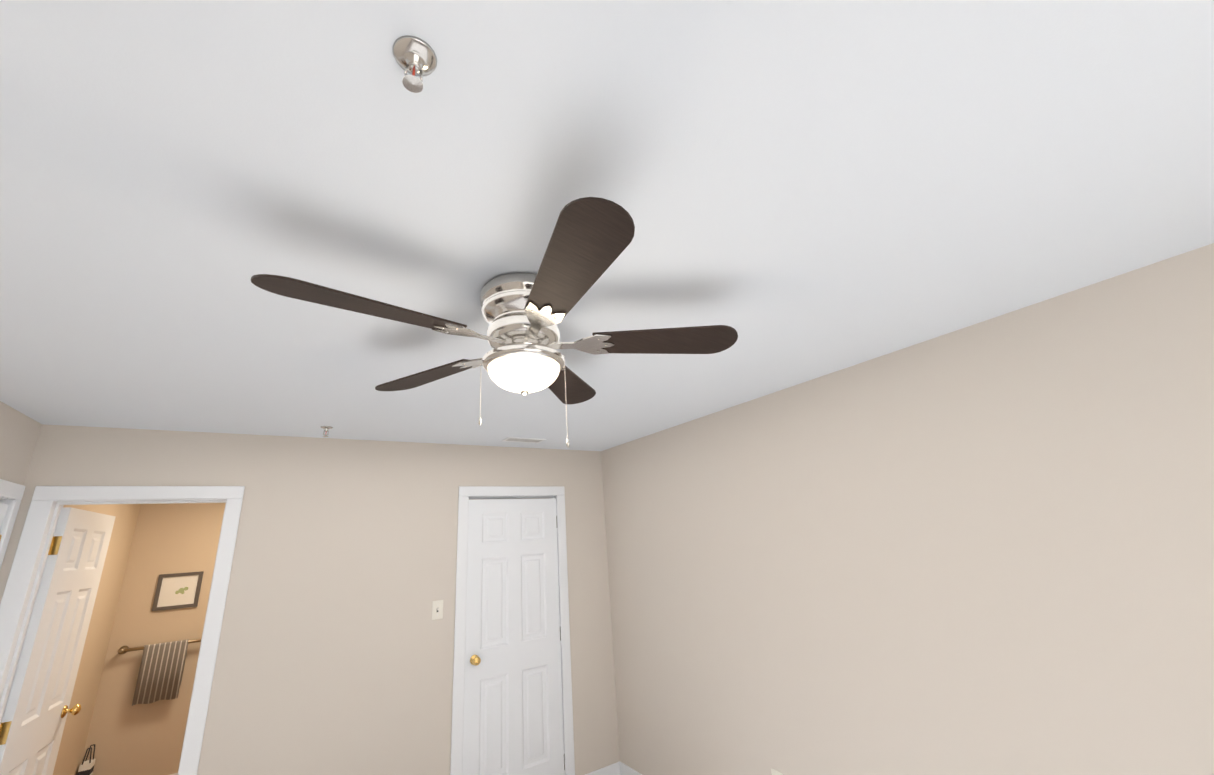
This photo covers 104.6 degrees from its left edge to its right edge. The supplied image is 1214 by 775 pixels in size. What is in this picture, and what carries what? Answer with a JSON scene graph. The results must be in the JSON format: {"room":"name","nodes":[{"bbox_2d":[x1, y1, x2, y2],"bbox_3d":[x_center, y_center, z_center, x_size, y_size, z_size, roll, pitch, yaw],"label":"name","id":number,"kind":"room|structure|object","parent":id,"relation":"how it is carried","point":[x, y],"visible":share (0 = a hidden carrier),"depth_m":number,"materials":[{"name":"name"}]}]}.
{"room":"bedroom","nodes":[
{"label":"bedroom","id":0,"kind":"room"},
{"bbox_2d":[0,401,144,774],"bbox_3d":[-2.115,0.933,0.901,0.120,2.440,7.740,8,-21,-32],"label":"wall","id":1,"kind":"structure","parent":0,"point":[19,433],"depth_m":3.52,"materials":[{"name":"beige paint"}]},
{"bbox_2d":[0,503,7,539],"bbox_3d":[-2.599,1.408,1.627,0.171,2.018,0.762,8,-21,-32],"label":"door","id":2,"kind":"structure","parent":1,"relation":"attached to","point":[3,509],"depth_m":2.20,"materials":[{"name":"white wood"}]},
{"bbox_2d":[0,479,25,568],"bbox_3d":[-2.622,1.361,1.614,0.138,2.125,0.884,8,-21,-32],"label":"door frame","id":3,"kind":"structure","parent":1,"relation":"attached to","point":[11,494],"depth_m":2.22,"materials":[{"name":"white wood"}]},
{"bbox_2d":[85,503,225,774],"bbox_3d":[-3.309,2.153,4.465,1.920,2.440,0.120,8,-21,-32],"label":"wall","id":4,"kind":"structure","parent":0,"point":[149,544],"depth_m":4.00,"materials":[{"name":"beige paint"}]},
{"bbox_2d":[118,638,201,705],"bbox_3d":[-3.712,2.386,3.972,0.690,0.451,0.098,8,-21,-32],"label":"towel rail","id":5,"kind":"object","parent":4,"relation":"attached to","point":[160,673],"visible":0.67,"depth_m":3.91,"materials":[{"name":"grey fabric"}]},
{"bbox_2d":[152,571,203,610],"bbox_3d":[-3.803,1.804,4.164,0.300,0.295,0.018,8,-21,-32],"label":"picture frame","id":6,"kind":"object","parent":4,"relation":"attached to","point":[177,590],"visible":1,"depth_m":4.16,"materials":[{"name":"grey"}]},
{"bbox_2d":[0,424,619,774],"bbox_3d":[-1.439,1.562,3.015,3.660,2.440,0.120,8,-21,-32],"label":"wall","id":7,"kind":"structure","parent":0,"point":[335,653],"depth_m":2.90,"materials":[{"name":"beige paint"}]},
{"bbox_2d":[0,507,115,774],"bbox_3d":[-2.946,1.689,2.434,0.171,2.018,0.695,7,-21,-30],"label":"bathroom door","id":8,"kind":"structure","parent":7,"relation":"in","point":[36,712],"depth_m":2.47,"materials":[{"name":"white wood"}]},
{"bbox_2d":[0,486,244,774],"bbox_3d":[-2.473,1.571,2.301,0.835,2.125,0.156,8,-21,-32],"label":"trim","id":9,"kind":"structure","parent":7,"relation":"attached to","point":[20,593],"depth_m":2.40,"materials":[{"name":"white wood"}]},
{"bbox_2d":[432,600,442,619],"bbox_3d":[-1.140,1.498,3.159,0.072,0.116,0.016,8,-21,-32],"label":"light switch","id":10,"kind":"object","parent":7,"relation":"attached to","point":[437,609],"visible":1,"depth_m":3.16,"materials":[{"name":"white plastic"}]},
{"bbox_2d":[450,486,574,774],"bbox_3d":[-0.697,1.812,3.439,0.879,2.125,0.156,8,-21,-32],"label":"door frame","id":11,"kind":"structure","parent":7,"relation":"attached to","point":[466,493],"depth_m":3.42,"materials":[{"name":"white wood"}]},
{"bbox_2d":[462,498,564,774],"bbox_3d":[-0.670,1.840,3.396,0.739,2.018,0.171,8,-21,-32],"label":"closet door","id":12,"kind":"structure","parent":7,"relation":"in","point":[513,717],"depth_m":3.38,"materials":[{"name":"white wood"}]},
{"bbox_2d":[585,762,619,774],"bbox_3d":[-0.071,2.832,3.409,0.360,0.085,0.013,8,-21,-32],"label":"baseboard","id":13,"kind":"structure","parent":7,"relation":"attached to","point":[613,769],"depth_m":3.46,"materials":[{"name":"white wood"}]},
{"bbox_2d":[0,0,1213,450],"bbox_3d":[-0.083,-0.409,1.317,3.660,0.100,5.410,8,-21,-32],"label":"ceiling","id":14,"kind":"structure","parent":0,"point":[802,190],"depth_m":1.04,"materials":[{"name":"white paint"}]},
{"bbox_2d":[321,426,332,436],"bbox_3d":[-1.695,0.268,2.831,0.066,0.059,0.066,8,-21,-32],"label":"sprinkler","id":15,"kind":"object","parent":14,"relation":"attached to","point":[325,428],"visible":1,"depth_m":2.82,"materials":[{"name":"silver metal"}]},
{"bbox_2d":[392,35,436,92],"bbox_3d":[-0.302,-0.496,0.734,0.066,0.059,0.066,8,-21,-32],"label":"sprinkler","id":16,"kind":"object","parent":14,"relation":"attached to","point":[414,56],"visible":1,"depth_m":0.73,"materials":[{"name":"silver metal"}]},
{"bbox_2d":[251,197,737,447],"bbox_3d":[-0.258,-0.067,1.355,1.254,0.504,1.260,8,-21,-32],"label":"ceiling fan","id":17,"kind":"object","parent":14,"relation":"hanging from","point":[525,314],"visible":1,"depth_m":1.30,"materials":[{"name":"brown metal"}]},
{"bbox_2d":[502,437,545,442],"bbox_3d":[-0.629,0.399,3.556,0.300,0.006,0.130,8,-21,-32],"label":"ceiling vent","id":18,"kind":"object","parent":14,"relation":"in","point":[519,439],"visible":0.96,"depth_m":3.54,"materials":[{"name":"white metal"}]},
{"bbox_2d":[601,243,1213,774],"bbox_3d":[1.513,0.982,1.832,0.120,2.440,5.290,8,-21,-32],"label":"wall","id":19,"kind":"structure","parent":0,"point":[985,547],"depth_m":1.94,"materials":[{"name":"beige paint"}]},
{"bbox_2d":[619,761,641,774],"bbox_3d":[1.500,2.111,1.486,0.016,0.085,5.170,8,-21,-32],"label":"baseboard","id":20,"kind":"structure","parent":19,"relation":"attached to","point":[619,768],"depth_m":3.45,"materials":[{"name":"white wood"}]},
{"bbox_2d":[771,768,782,774],"bbox_3d":[0.894,2.068,2.448,0.009,0.116,0.072,8,-21,-32],"label":"electrical outlet","id":21,"kind":"object","parent":19,"relation":"attached to","point":[774,772],"visible":1,"depth_m":2.47,"materials":[{"name":"white plastic"}]},
{"bbox_3d":[-2.615,3.007,3.188,2.205,0.050,2.395,8,-21,-32],"label":"floor","id":22,"kind":"structure","parent":0,"visible":0},
{"bbox_2d":[77,744,95,774],"bbox_3d":[-3.962,2.966,3.554,0.065,0.423,0.100,8,-21,-32],"label":"bag","id":23,"kind":"object","parent":22,"relation":"on","point":[86,766],"visible":0.96,"depth_m":3.56,"materials":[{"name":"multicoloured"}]}
]}

